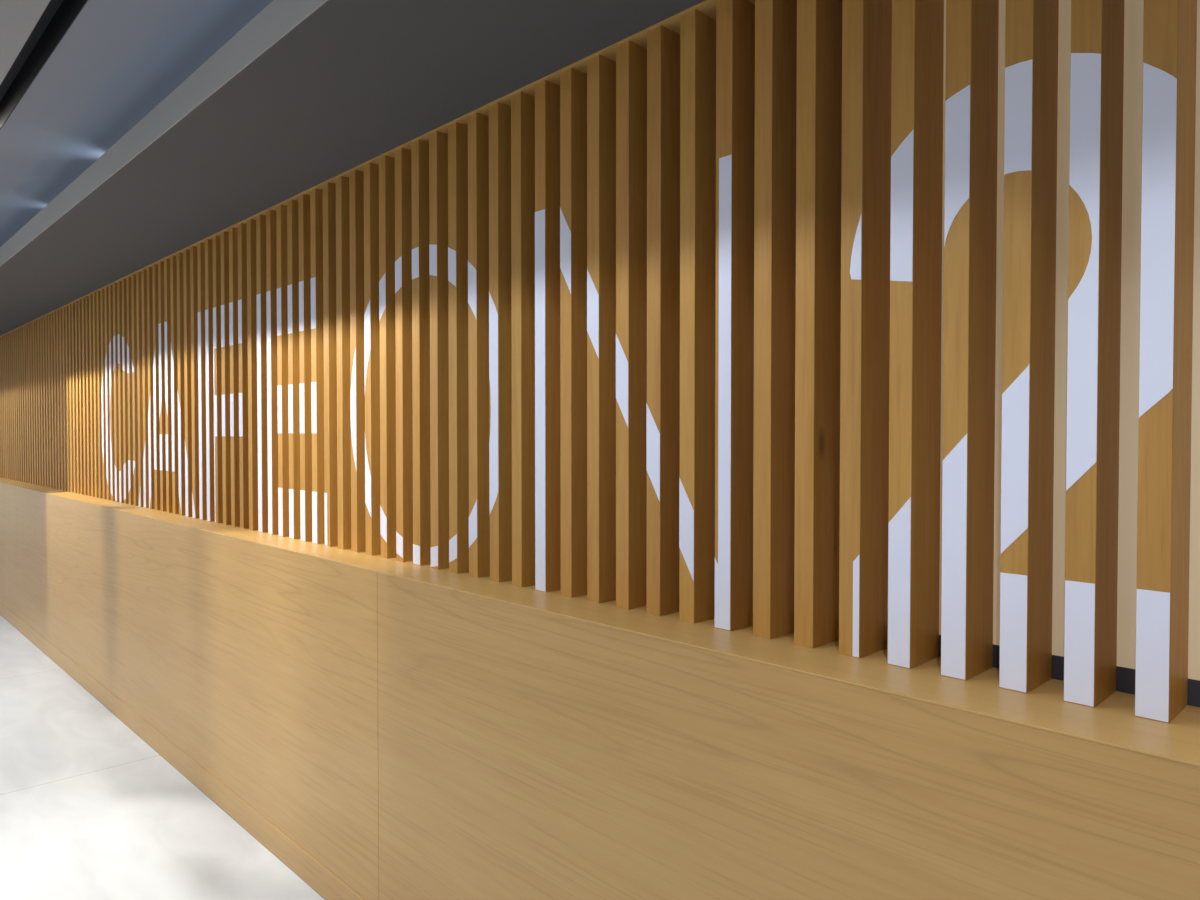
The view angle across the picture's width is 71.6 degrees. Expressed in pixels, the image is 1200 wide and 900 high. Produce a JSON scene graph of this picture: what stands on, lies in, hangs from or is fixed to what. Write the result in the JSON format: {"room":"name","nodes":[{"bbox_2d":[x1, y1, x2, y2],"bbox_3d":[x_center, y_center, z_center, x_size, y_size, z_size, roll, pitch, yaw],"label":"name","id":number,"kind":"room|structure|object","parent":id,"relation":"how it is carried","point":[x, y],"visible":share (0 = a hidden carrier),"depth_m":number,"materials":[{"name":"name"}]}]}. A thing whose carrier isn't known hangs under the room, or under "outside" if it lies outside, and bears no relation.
{"room":"cafe","nodes":[
{"label":"cafe","id":0,"kind":"room"},
{"bbox_2d":[0,0,49,84],"bbox_3d":[-5.256,-1.300,3.098,4.237,0.120,18.200,-1,2,-44],"label":"ceiling","id":1,"kind":"structure","parent":0,"point":[18,18],"depth_m":2.40,"materials":[{"name":"white paint"}]},
{"bbox_2d":[0,0,87,129],"bbox_3d":[-3.708,-1.335,4.597,0.074,0.129,18.200,-1,2,-44],"label":"trim","id":2,"kind":"structure","parent":1,"relation":"attached to","point":[58,16],"depth_m":2.69,"materials":[{"name":"black metal"}]},
{"bbox_2d":[0,0,272,246],"bbox_3d":[-3.315,-1.337,4.978,1.019,0.120,18.200,-1,2,-44],"label":"ceiling","id":3,"kind":"structure","parent":0,"point":[117,60],"depth_m":2.81,"materials":[{"name":"white paint"}]},
{"bbox_2d":[0,615,324,899],"bbox_3d":[-4.785,1.615,3.611,5.550,0.080,18.200,-1,2,-44],"label":"floor","id":4,"kind":"structure","parent":0,"point":[89,810],"depth_m":3.58,"materials":[{"name":"stone"}]},
{"bbox_2d":[0,602,17,629],"bbox_3d":[-7.176,1.407,9.353,0.022,0.110,6.598,-1,2,-44],"label":"board","id":5,"kind":"object","parent":4,"relation":"on","point":[12,618],"visible":0.67,"depth_m":7.24,"materials":[{"name":"brown wood"}]},
{"bbox_2d":[0,483,17,615],"bbox_3d":[-7.175,0.805,9.343,0.019,1.090,6.598,-1,2,-44],"label":"base panel","id":6,"kind":"object","parent":5,"relation":"on","point":[8,513],"visible":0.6,"depth_m":7.24,"materials":[{"name":"brown wood"}]},
{"bbox_2d":[18,617,364,899],"bbox_3d":[-2.792,1.495,4.830,0.022,0.110,5.998,-1,2,-44],"label":"board","id":7,"kind":"object","parent":4,"relation":"on","point":[322,880],"visible":0.91,"depth_m":3.71,"materials":[{"name":"brown wood"}]},
{"bbox_2d":[16,487,378,899],"bbox_3d":[-2.791,0.892,4.819,0.019,1.090,5.998,-1,2,-44],"label":"base panel","id":8,"kind":"object","parent":7,"relation":"on","point":[258,662],"visible":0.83,"depth_m":3.51,"materials":[{"name":"brown wood"}]},
{"bbox_3d":[1.171,1.574,0.741,0.022,0.110,5.388,-1,2,-44],"label":"board","id":9,"kind":"object","parent":4,"relation":"on","visible":0},
{"bbox_2d":[377,572,1199,899],"bbox_3d":[1.172,0.972,0.730,0.019,1.090,5.388,-1,2,-44],"label":"base panel","id":10,"kind":"object","parent":9,"relation":"on","point":[524,753],"visible":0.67,"depth_m":1.70,"materials":[{"name":"brown wood"}]},
{"bbox_2d":[0,0,704,335],"bbox_3d":[-3.216,-1.116,5.079,0.743,0.102,18.200,-1,2,-44],"label":"bulkhead","id":11,"kind":"object","parent":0,"point":[354,82],"visible":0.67,"depth_m":2.52,"materials":[{"name":"paint"}]},
{"bbox_2d":[0,0,327,265],"bbox_3d":[-3.484,-1.111,4.819,0.004,0.104,18.200,-1,2,-44],"label":"trim","id":12,"kind":"structure","parent":11,"relation":"attached to","point":[277,19],"depth_m":2.55,"materials":[{"name":"paint"}]},
{"bbox_2d":[0,0,754,336],"bbox_3d":[-3.066,-1.069,5.357,0.138,0.004,17.990,-1,2,-44],"label":"header board","id":13,"kind":"object","parent":11,"relation":"attached to","point":[707,7],"visible":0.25,"depth_m":2.36,"materials":[{"name":"brown wood"}]},
{"bbox_2d":[939,0,1199,680],"bbox_3d":[1.989,-0.269,0.252,0.006,1.397,4.000,-1,2,-44],"label":"wall","id":14,"kind":"structure","parent":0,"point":[1133,9],"depth_m":1.40,"materials":[{"name":"beige paint"}]},
{"bbox_3d":[-2.889,0.077,5.419,0.169,2.924,18.200,-1,2,-44],"label":"wall","id":15,"kind":"structure","parent":0,"visible":0},
{"bbox_2d":[0,477,1199,766],"bbox_3d":[-3.117,0.335,5.335,0.283,0.004,17.990,-1,2,-44],"label":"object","id":16,"kind":"object","parent":15,"relation":"attached to","point":[1113,722],"visible":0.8,"depth_m":1.60,"materials":[{"name":"brown wood"}]},
{"bbox_2d":[25,324,29,482],"bbox_3d":[-5.015,-0.407,7.383,0.122,1.399,0.045,-1,2,-44],"label":"wooden slat","id":17,"kind":"object","parent":16,"relation":"on","point":[26,325],"visible":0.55,"depth_m":7.33,"materials":[{"name":"brown wood"}]},
{"bbox_2d":[28,323,31,483],"bbox_3d":[-4.945,-0.405,7.311,0.122,1.399,0.045,-1,2,-44],"label":"wooden slat","id":18,"kind":"object","parent":16,"relation":"on","point":[29,353],"visible":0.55,"depth_m":7.26,"materials":[{"name":"brown wood"}]},
{"bbox_2d":[30,322,34,483],"bbox_3d":[-4.876,-0.404,7.239,0.122,1.399,0.045,-1,2,-44],"label":"wooden slat","id":19,"kind":"object","parent":16,"relation":"on","point":[31,324],"visible":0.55,"depth_m":7.19,"materials":[{"name":"brown wood"}]},
{"bbox_2d":[32,321,36,484],"bbox_3d":[-4.806,-0.402,7.167,0.122,1.399,0.045,-1,2,-44],"label":"wooden slat","id":20,"kind":"object","parent":16,"relation":"on","point":[33,322],"visible":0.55,"depth_m":7.12,"materials":[{"name":"brown wood"}]},
{"bbox_2d":[35,320,39,484],"bbox_3d":[-4.737,-0.401,7.095,0.122,1.399,0.045,-1,2,-44],"label":"wooden slat","id":21,"kind":"object","parent":16,"relation":"on","point":[36,329],"visible":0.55,"depth_m":7.04,"materials":[{"name":"brown wood"}]},
{"bbox_2d":[37,319,41,485],"bbox_3d":[-4.667,-0.400,7.024,0.122,1.399,0.045,-1,2,-44],"label":"wooden slat","id":22,"kind":"object","parent":16,"relation":"on","point":[38,320],"visible":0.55,"depth_m":6.97,"materials":[{"name":"brown wood"}]},
{"bbox_2d":[40,318,44,485],"bbox_3d":[-4.597,-0.398,6.952,0.122,1.399,0.045,-1,2,-44],"label":"wooden slat","id":23,"kind":"object","parent":16,"relation":"on","point":[41,319],"visible":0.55,"depth_m":6.90,"materials":[{"name":"brown wood"}]},
{"bbox_2d":[42,316,46,486],"bbox_3d":[-4.528,-0.397,6.880,0.122,1.399,0.045,-1,2,-44],"label":"wooden slat","id":24,"kind":"object","parent":16,"relation":"on","point":[43,317],"visible":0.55,"depth_m":6.83,"materials":[{"name":"brown wood"}]},
{"bbox_2d":[45,315,49,486],"bbox_3d":[-4.458,-0.396,6.808,0.122,1.399,0.045,-1,2,-44],"label":"wooden slat","id":25,"kind":"object","parent":16,"relation":"on","point":[46,316],"visible":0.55,"depth_m":6.76,"materials":[{"name":"brown wood"}]},
{"bbox_2d":[48,314,52,487],"bbox_3d":[-4.389,-0.394,6.736,0.122,1.399,0.045,-1,2,-44],"label":"wooden slat","id":26,"kind":"object","parent":16,"relation":"on","point":[49,315],"visible":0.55,"depth_m":6.69,"materials":[{"name":"brown wood"}]},
{"bbox_2d":[51,313,55,488],"bbox_3d":[-4.319,-0.393,6.665,0.122,1.399,0.045,-1,2,-44],"label":"wooden slat","id":27,"kind":"object","parent":16,"relation":"on","point":[52,323],"visible":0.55,"depth_m":6.61,"materials":[{"name":"brown wood"}]},
{"bbox_2d":[53,311,57,488],"bbox_3d":[-4.250,-0.391,6.593,0.122,1.399,0.045,-1,2,-44],"label":"wooden slat","id":28,"kind":"object","parent":16,"relation":"on","point":[54,312],"visible":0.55,"depth_m":6.54,"materials":[{"name":"brown wood"}]},
{"bbox_2d":[56,310,60,489],"bbox_3d":[-4.180,-0.390,6.521,0.122,1.399,0.045,-1,2,-44],"label":"wooden slat","id":29,"kind":"object","parent":16,"relation":"on","point":[57,311],"visible":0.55,"depth_m":6.47,"materials":[{"name":"brown wood"}]},
{"bbox_2d":[59,308,63,489],"bbox_3d":[-4.110,-0.389,6.449,0.122,1.399,0.045,-1,2,-44],"label":"wooden slat","id":30,"kind":"object","parent":16,"relation":"on","point":[60,309],"visible":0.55,"depth_m":6.40,"materials":[{"name":"brown wood"}]},
{"bbox_2d":[62,307,67,490],"bbox_3d":[-4.041,-0.387,6.377,0.122,1.399,0.045,-1,2,-44],"label":"wooden slat","id":31,"kind":"object","parent":16,"relation":"on","point":[63,308],"visible":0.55,"depth_m":6.33,"materials":[{"name":"brown wood"}]},
{"bbox_2d":[65,306,70,491],"bbox_3d":[-3.971,-0.386,6.306,0.122,1.399,0.045,-1,2,-44],"label":"wooden slat","id":32,"kind":"object","parent":16,"relation":"on","point":[66,307],"visible":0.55,"depth_m":6.25,"materials":[{"name":"brown wood"}]},
{"bbox_2d":[68,304,73,491],"bbox_3d":[-3.901,-0.384,6.234,0.122,1.399,0.045,-1,2,-44],"label":"wooden slat","id":33,"kind":"object","parent":16,"relation":"on","point":[69,305],"visible":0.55,"depth_m":6.18,"materials":[{"name":"brown wood"}]},
{"bbox_2d":[72,302,76,492],"bbox_3d":[-3.832,-0.383,6.162,0.122,1.399,0.045,-1,2,-44],"label":"wooden slat","id":34,"kind":"object","parent":16,"relation":"on","point":[73,303],"visible":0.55,"depth_m":6.11,"materials":[{"name":"brown wood"}]},
{"bbox_2d":[75,301,80,493],"bbox_3d":[-3.762,-0.382,6.090,0.122,1.399,0.045,-1,2,-44],"label":"wooden slat","id":35,"kind":"object","parent":16,"relation":"on","point":[76,302],"visible":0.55,"depth_m":6.04,"materials":[{"name":"brown wood"}]},
{"bbox_2d":[78,299,83,494],"bbox_3d":[-3.693,-0.380,6.018,0.122,1.399,0.045,-1,2,-44],"label":"wooden slat","id":36,"kind":"object","parent":16,"relation":"on","point":[79,300],"visible":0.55,"depth_m":5.97,"materials":[{"name":"brown wood"}]},
{"bbox_2d":[82,298,87,494],"bbox_3d":[-3.623,-0.379,5.947,0.122,1.399,0.045,-1,2,-44],"label":"wooden slat","id":37,"kind":"object","parent":16,"relation":"on","point":[83,299],"visible":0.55,"depth_m":5.90,"materials":[{"name":"brown wood"}]},
{"bbox_2d":[85,296,90,495],"bbox_3d":[-3.554,-0.377,5.875,0.122,1.399,0.045,-1,2,-44],"label":"wooden slat","id":38,"kind":"object","parent":16,"relation":"on","point":[86,297],"visible":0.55,"depth_m":5.83,"materials":[{"name":"brown wood"}]},
{"bbox_2d":[89,294,94,496],"bbox_3d":[-3.484,-0.376,5.803,0.122,1.399,0.045,-1,2,-44],"label":"wooden slat","id":39,"kind":"object","parent":16,"relation":"on","point":[90,295],"visible":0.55,"depth_m":5.75,"materials":[{"name":"brown wood"}]},
{"bbox_2d":[93,292,98,497],"bbox_3d":[-3.414,-0.375,5.731,0.122,1.399,0.045,-1,2,-44],"label":"wooden slat","id":40,"kind":"object","parent":16,"relation":"on","point":[94,293],"visible":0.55,"depth_m":5.68,"materials":[{"name":"brown wood"}]},
{"bbox_2d":[96,291,102,497],"bbox_3d":[-3.345,-0.373,5.659,0.122,1.399,0.045,-1,2,-44],"label":"wooden slat","id":41,"kind":"object","parent":16,"relation":"on","point":[97,292],"visible":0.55,"depth_m":5.61,"materials":[{"name":"brown wood"}]},
{"bbox_2d":[100,289,106,498],"bbox_3d":[-3.276,-0.372,5.587,0.123,1.399,0.045,-1,2,-44],"label":"wooden slat","id":42,"kind":"object","parent":16,"relation":"on","point":[102,304],"visible":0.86,"depth_m":5.54,"materials":[{"name":"brown wood"}]},
{"bbox_2d":[104,287,110,499],"bbox_3d":[-3.206,-0.370,5.516,0.123,1.399,0.045,-1,2,-44],"label":"wooden slat","id":43,"kind":"object","parent":16,"relation":"on","point":[106,292],"visible":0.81,"depth_m":5.46,"materials":[{"name":"brown wood"}]},
{"bbox_2d":[108,285,114,500],"bbox_3d":[-3.136,-0.369,5.444,0.123,1.399,0.045,-1,2,-44],"label":"wooden slat","id":44,"kind":"object","parent":16,"relation":"on","point":[110,287],"visible":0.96,"depth_m":5.39,"materials":[{"name":"brown wood"}]},
{"bbox_2d":[113,283,118,501],"bbox_3d":[-3.067,-0.368,5.372,0.123,1.399,0.045,-1,2,-44],"label":"wooden slat","id":45,"kind":"object","parent":16,"relation":"on","point":[115,321],"visible":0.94,"depth_m":5.32,"materials":[{"name":"brown wood"}]},
{"bbox_2d":[117,281,123,502],"bbox_3d":[-2.996,-0.366,5.299,0.123,1.399,0.045,-1,2,-44],"label":"wooden slat","id":46,"kind":"object","parent":16,"relation":"on","point":[119,283],"visible":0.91,"depth_m":5.25,"materials":[{"name":"brown wood"}]},
{"bbox_2d":[122,279,128,503],"bbox_3d":[-2.926,-0.365,5.227,0.123,1.399,0.045,-1,2,-44],"label":"wooden slat","id":47,"kind":"object","parent":16,"relation":"on","point":[124,299],"visible":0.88,"depth_m":5.18,"materials":[{"name":"brown wood"}]},
{"bbox_2d":[126,276,133,504],"bbox_3d":[-2.855,-0.363,5.154,0.123,1.399,0.045,-1,2,-44],"label":"wooden slat","id":48,"kind":"object","parent":16,"relation":"on","point":[128,279],"visible":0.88,"depth_m":5.10,"materials":[{"name":"brown wood"}]},
{"bbox_2d":[131,274,138,505],"bbox_3d":[-2.784,-0.362,5.080,0.123,1.399,0.045,-1,2,-44],"label":"wooden slat","id":49,"kind":"object","parent":16,"relation":"on","point":[133,276],"visible":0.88,"depth_m":5.03,"materials":[{"name":"brown wood"}]},
{"bbox_2d":[136,272,143,506],"bbox_3d":[-2.712,-0.361,5.006,0.123,1.399,0.045,-1,2,-44],"label":"wooden slat","id":50,"kind":"object","parent":16,"relation":"on","point":[138,274],"visible":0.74,"depth_m":4.96,"materials":[{"name":"brown wood"}]},
{"bbox_2d":[141,269,148,507],"bbox_3d":[-2.641,-0.359,4.932,0.123,1.399,0.045,-1,2,-44],"label":"wooden slat","id":51,"kind":"object","parent":16,"relation":"on","point":[144,271],"visible":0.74,"depth_m":4.88,"materials":[{"name":"brown wood"}]},
{"bbox_2d":[147,267,154,508],"bbox_3d":[-2.569,-0.358,4.858,0.123,1.399,0.045,-1,2,-44],"label":"wooden slat","id":52,"kind":"object","parent":16,"relation":"on","point":[149,269],"visible":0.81,"depth_m":4.81,"materials":[{"name":"brown wood"}]},
{"bbox_2d":[152,264,159,509],"bbox_3d":[-2.496,-0.356,4.783,0.123,1.399,0.045,-1,2,-44],"label":"wooden slat","id":53,"kind":"object","parent":16,"relation":"on","point":[154,266],"visible":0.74,"depth_m":4.74,"materials":[{"name":"brown wood"}]},
{"bbox_2d":[158,261,165,511],"bbox_3d":[-2.424,-0.355,4.708,0.123,1.399,0.045,-1,2,-44],"label":"wooden slat","id":54,"kind":"object","parent":16,"relation":"on","point":[162,420],"visible":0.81,"depth_m":4.66,"materials":[{"name":"brown wood"}]},
{"bbox_2d":[164,258,172,512],"bbox_3d":[-2.351,-0.353,4.633,0.123,1.399,0.045,-1,2,-44],"label":"wooden slat","id":55,"kind":"object","parent":16,"relation":"on","point":[167,304],"visible":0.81,"depth_m":4.58,"materials":[{"name":"brown wood"}]},
{"bbox_2d":[170,256,178,513],"bbox_3d":[-2.278,-0.352,4.558,0.123,1.399,0.045,-1,2,-44],"label":"wooden slat","id":56,"kind":"object","parent":16,"relation":"on","point":[173,261],"visible":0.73,"depth_m":4.51,"materials":[{"name":"brown wood"}]},
{"bbox_2d":[176,252,184,514],"bbox_3d":[-2.204,-0.350,4.482,0.123,1.399,0.045,-1,2,-44],"label":"wooden slat","id":57,"kind":"object","parent":16,"relation":"on","point":[179,256],"visible":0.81,"depth_m":4.43,"materials":[{"name":"brown wood"}]},
{"bbox_2d":[183,249,191,516],"bbox_3d":[-2.131,-0.349,4.407,0.123,1.399,0.045,-1,2,-44],"label":"wooden slat","id":58,"kind":"object","parent":16,"relation":"on","point":[186,253],"visible":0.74,"depth_m":4.36,"materials":[{"name":"brown wood"}]},
{"bbox_2d":[190,246,199,517],"bbox_3d":[-2.057,-0.347,4.330,0.123,1.399,0.045,-1,2,-44],"label":"wooden slat","id":59,"kind":"object","parent":16,"relation":"on","point":[193,250],"visible":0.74,"depth_m":4.28,"materials":[{"name":"brown wood"}]},
{"bbox_2d":[197,243,206,519],"bbox_3d":[-1.984,-0.346,4.254,0.123,1.399,0.045,-1,2,-44],"label":"wooden slat","id":60,"kind":"object","parent":16,"relation":"on","point":[200,246],"visible":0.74,"depth_m":4.21,"materials":[{"name":"brown wood"}]},
{"bbox_2d":[205,239,214,521],"bbox_3d":[-1.909,-0.345,4.178,0.123,1.399,0.045,-1,2,-44],"label":"wooden slat","id":61,"kind":"object","parent":16,"relation":"on","point":[208,242],"visible":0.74,"depth_m":4.13,"materials":[{"name":"brown wood"}]},
{"bbox_2d":[212,235,222,522],"bbox_3d":[-1.835,-0.343,4.101,0.123,1.399,0.045,-1,2,-44],"label":"wooden slat","id":62,"kind":"object","parent":16,"relation":"on","point":[216,253],"visible":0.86,"depth_m":4.05,"materials":[{"name":"brown wood"}]},
{"bbox_2d":[220,231,230,524],"bbox_3d":[-1.761,-0.342,4.025,0.123,1.399,0.045,-1,2,-44],"label":"wooden slat","id":63,"kind":"object","parent":16,"relation":"on","point":[224,236],"visible":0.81,"depth_m":3.98,"materials":[{"name":"brown wood"}]},
{"bbox_2d":[229,227,239,526],"bbox_3d":[-1.687,-0.340,3.948,0.123,1.399,0.045,-1,2,-44],"label":"wooden slat","id":64,"kind":"object","parent":16,"relation":"on","point":[233,235],"visible":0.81,"depth_m":3.90,"materials":[{"name":"brown wood"}]},
{"bbox_2d":[237,223,248,528],"bbox_3d":[-1.612,-0.339,3.871,0.123,1.399,0.045,-1,2,-44],"label":"wooden slat","id":65,"kind":"object","parent":16,"relation":"on","point":[241,228],"visible":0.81,"depth_m":3.82,"materials":[{"name":"brown wood"}]},
{"bbox_2d":[247,219,257,529],"bbox_3d":[-1.537,-0.337,3.794,0.122,1.399,0.045,-1,2,-44],"label":"wooden slat","id":66,"kind":"object","parent":16,"relation":"on","point":[251,223],"visible":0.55,"depth_m":3.75,"materials":[{"name":"brown wood"}]},
{"bbox_2d":[256,214,267,532],"bbox_3d":[-1.463,-0.336,3.717,0.123,1.399,0.045,-1,2,-44],"label":"wooden slat","id":67,"kind":"object","parent":16,"relation":"on","point":[260,219],"visible":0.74,"depth_m":3.67,"materials":[{"name":"brown wood"}]},
{"bbox_2d":[266,210,277,534],"bbox_3d":[-1.388,-0.334,3.640,0.123,1.399,0.045,-1,2,-44],"label":"wooden slat","id":68,"kind":"object","parent":16,"relation":"on","point":[271,246],"visible":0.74,"depth_m":3.59,"materials":[{"name":"brown wood"}]},
{"bbox_2d":[276,205,288,536],"bbox_3d":[-1.313,-0.333,3.563,0.123,1.399,0.045,-1,2,-44],"label":"wooden slat","id":69,"kind":"object","parent":16,"relation":"on","point":[281,210],"visible":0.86,"depth_m":3.52,"materials":[{"name":"brown wood"}]},
{"bbox_2d":[287,199,300,538],"bbox_3d":[-1.238,-0.331,3.486,0.123,1.399,0.045,-1,2,-44],"label":"wooden slat","id":70,"kind":"object","parent":16,"relation":"on","point":[292,205],"visible":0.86,"depth_m":3.44,"materials":[{"name":"brown wood"}]},
{"bbox_2d":[298,194,311,541],"bbox_3d":[-1.164,-0.330,3.408,0.123,1.399,0.045,-1,2,-44],"label":"wooden slat","id":71,"kind":"object","parent":16,"relation":"on","point":[303,200],"visible":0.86,"depth_m":3.36,"materials":[{"name":"brown wood"}]},
{"bbox_2d":[310,188,324,543],"bbox_3d":[-1.089,-0.328,3.331,0.123,1.399,0.045,-1,2,-44],"label":"wooden slat","id":72,"kind":"object","parent":16,"relation":"on","point":[316,195],"visible":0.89,"depth_m":3.29,"materials":[{"name":"brown wood"}]},
{"bbox_2d":[323,182,337,546],"bbox_3d":[-1.014,-0.327,3.254,0.123,1.399,0.045,-1,2,-44],"label":"wooden slat","id":73,"kind":"object","parent":16,"relation":"on","point":[329,189],"visible":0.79,"depth_m":3.21,"materials":[{"name":"brown wood"}]},
{"bbox_2d":[336,176,350,549],"bbox_3d":[-0.939,-0.325,3.177,0.122,1.399,0.045,-1,2,-44],"label":"wooden slat","id":74,"kind":"object","parent":16,"relation":"on","point":[342,183],"visible":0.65,"depth_m":3.13,"materials":[{"name":"brown wood"}]},
{"bbox_2d":[349,170,365,551],"bbox_3d":[-0.864,-0.324,3.099,0.123,1.399,0.045,-1,2,-44],"label":"wooden slat","id":75,"kind":"object","parent":16,"relation":"on","point":[356,177],"visible":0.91,"depth_m":3.05,"materials":[{"name":"brown wood"}]},
{"bbox_2d":[364,163,380,555],"bbox_3d":[-0.789,-0.322,3.022,0.123,1.399,0.045,-1,2,-44],"label":"wooden slat","id":76,"kind":"object","parent":16,"relation":"on","point":[371,170],"visible":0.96,"depth_m":2.98,"materials":[{"name":"brown wood"}]},
{"bbox_2d":[379,155,396,558],"bbox_3d":[-0.715,-0.321,2.945,0.123,1.399,0.045,-1,2,-44],"label":"wooden slat","id":77,"kind":"object","parent":16,"relation":"on","point":[386,163],"visible":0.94,"depth_m":2.90,"materials":[{"name":"brown wood"}]},
{"bbox_2d":[395,148,412,561],"bbox_3d":[-0.640,-0.319,2.868,0.123,1.399,0.045,-1,2,-44],"label":"wooden slat","id":78,"kind":"object","parent":16,"relation":"on","point":[403,179],"visible":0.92,"depth_m":2.82,"materials":[{"name":"brown wood"}]},
{"bbox_2d":[411,140,430,565],"bbox_3d":[-0.566,-0.318,2.792,0.123,1.399,0.045,-1,2,-44],"label":"wooden slat","id":79,"kind":"object","parent":16,"relation":"on","point":[419,148],"visible":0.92,"depth_m":2.75,"materials":[{"name":"brown wood"}]},
{"bbox_2d":[429,131,448,569],"bbox_3d":[-0.491,-0.316,2.715,0.123,1.399,0.045,-1,2,-44],"label":"wooden slat","id":80,"kind":"object","parent":16,"relation":"on","point":[438,141],"visible":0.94,"depth_m":2.67,"materials":[{"name":"brown wood"}]},
{"bbox_2d":[448,122,468,573],"bbox_3d":[-0.417,-0.315,2.638,0.123,1.399,0.045,-1,2,-44],"label":"wooden slat","id":81,"kind":"object","parent":16,"relation":"on","point":[457,132],"visible":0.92,"depth_m":2.60,"materials":[{"name":"brown wood"}]},
{"bbox_2d":[468,112,489,577],"bbox_3d":[-0.343,-0.313,2.562,0.123,1.399,0.045,-1,2,-44],"label":"wooden slat","id":82,"kind":"object","parent":16,"relation":"on","point":[478,124],"visible":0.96,"depth_m":2.52,"materials":[{"name":"brown wood"}]},
{"bbox_2d":[489,102,511,581],"bbox_3d":[-0.269,-0.312,2.485,0.123,1.399,0.045,-1,2,-44],"label":"wooden slat","id":83,"kind":"object","parent":16,"relation":"on","point":[500,335],"visible":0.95,"depth_m":2.44,"materials":[{"name":"brown wood"}]},
{"bbox_2d":[511,91,534,586],"bbox_3d":[-0.195,-0.310,2.409,0.122,1.399,0.045,-1,2,-44],"label":"wooden slat","id":84,"kind":"object","parent":16,"relation":"on","point":[522,104],"visible":0.7,"depth_m":2.37,"materials":[{"name":"brown wood"}]},
{"bbox_2d":[535,80,560,591],"bbox_3d":[-0.121,-0.309,2.333,0.123,1.399,0.045,-1,2,-44],"label":"wooden slat","id":85,"kind":"object","parent":16,"relation":"on","point":[547,93],"visible":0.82,"depth_m":2.29,"materials":[{"name":"brown wood"}]},
{"bbox_2d":[560,68,586,597],"bbox_3d":[-0.048,-0.307,2.257,0.123,1.399,0.045,-1,2,-44],"label":"wooden slat","id":86,"kind":"object","parent":16,"relation":"on","point":[573,82],"visible":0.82,"depth_m":2.22,"materials":[{"name":"brown wood"}]},
{"bbox_2d":[587,55,615,602],"bbox_3d":[0.025,-0.306,2.182,0.123,1.399,0.045,-1,2,-44],"label":"wooden slat","id":87,"kind":"object","parent":16,"relation":"on","point":[601,70],"visible":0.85,"depth_m":2.14,"materials":[{"name":"brown wood"}]},
{"bbox_2d":[616,40,646,609],"bbox_3d":[0.099,-0.304,2.106,0.123,1.399,0.045,-1,2,-44],"label":"wooden slat","id":88,"kind":"object","parent":16,"relation":"on","point":[631,58],"visible":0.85,"depth_m":2.07,"materials":[{"name":"brown wood"}]},
{"bbox_2d":[646,25,679,615],"bbox_3d":[0.171,-0.303,2.031,0.123,1.399,0.045,-1,2,-44],"label":"wooden slat","id":89,"kind":"object","parent":16,"relation":"on","point":[663,44],"visible":0.85,"depth_m":1.99,"materials":[{"name":"brown wood"}]},
{"bbox_2d":[679,9,715,622],"bbox_3d":[0.244,-0.302,1.956,0.123,1.399,0.045,-1,2,-44],"label":"wooden slat","id":90,"kind":"object","parent":16,"relation":"on","point":[697,29],"visible":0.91,"depth_m":1.92,"materials":[{"name":"brown wood"}]},
{"bbox_2d":[715,0,754,630],"bbox_3d":[0.316,-0.300,1.881,0.123,1.399,0.045,-1,2,-44],"label":"wooden slat","id":91,"kind":"object","parent":16,"relation":"on","point":[735,19],"visible":0.93,"depth_m":1.84,"materials":[{"name":"brown wood"}]},
{"bbox_2d":[753,0,796,638],"bbox_3d":[0.389,-0.299,1.807,0.122,1.399,0.045,-1,2,-44],"label":"wooden slat","id":92,"kind":"object","parent":16,"relation":"on","point":[775,20],"visible":0.93,"depth_m":1.77,"materials":[{"name":"brown wood"}]},
{"bbox_2d":[794,0,841,647],"bbox_3d":[0.461,-0.297,1.733,0.122,1.399,0.045,-1,2,-44],"label":"wooden slat","id":93,"kind":"object","parent":16,"relation":"on","point":[819,22],"visible":0.92,"depth_m":1.70,"materials":[{"name":"brown wood"}]},
{"bbox_2d":[839,0,891,657],"bbox_3d":[0.532,-0.296,1.659,0.123,1.399,0.045,-1,2,-44],"label":"wooden slat","id":94,"kind":"object","parent":16,"relation":"on","point":[866,24],"visible":0.99,"depth_m":1.63,"materials":[{"name":"brown wood"}]},
{"bbox_2d":[888,0,943,668],"bbox_3d":[0.603,-0.294,1.586,0.123,1.399,0.045,-1,2,-44],"label":"wooden slat","id":95,"kind":"object","parent":16,"relation":"on","point":[917,25],"visible":1,"depth_m":1.55,"materials":[{"name":"brown wood"}]},
{"bbox_2d":[941,0,998,680],"bbox_3d":[0.674,-0.293,1.513,0.123,1.399,0.045,-1,2,-44],"label":"wooden slat","id":96,"kind":"object","parent":16,"relation":"on","point":[971,90],"visible":1,"depth_m":1.48,"materials":[{"name":"brown wood"}]},
{"bbox_2d":[999,0,1058,692],"bbox_3d":[0.744,-0.292,1.440,0.123,1.399,0.045,-1,2,-44],"label":"wooden slat","id":97,"kind":"object","parent":16,"relation":"on","point":[1031,26],"visible":1,"depth_m":1.41,"materials":[{"name":"brown wood"}]},
{"bbox_2d":[1064,0,1124,707],"bbox_3d":[0.814,-0.290,1.368,0.123,1.399,0.045,-1,2,-44],"label":"wooden slat","id":98,"kind":"object","parent":16,"relation":"on","point":[1097,26],"visible":1,"depth_m":1.33,"materials":[{"name":"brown wood"}]},
{"bbox_2d":[1135,0,1196,722],"bbox_3d":[0.884,-0.289,1.296,0.123,1.399,0.045,-1,2,-44],"label":"wooden slat","id":99,"kind":"object","parent":16,"relation":"on","point":[1169,26],"visible":1,"depth_m":1.26,"materials":[{"name":"brown wood"}]},
{"bbox_2d":[939,635,1199,706],"bbox_3d":[-2.952,0.311,5.362,0.008,0.042,18.200,-1,2,-44],"label":"baseboard","id":100,"kind":"structure","parent":15,"relation":"attached to","point":[1125,677],"depth_m":1.40,"materials":[{"name":"black"}]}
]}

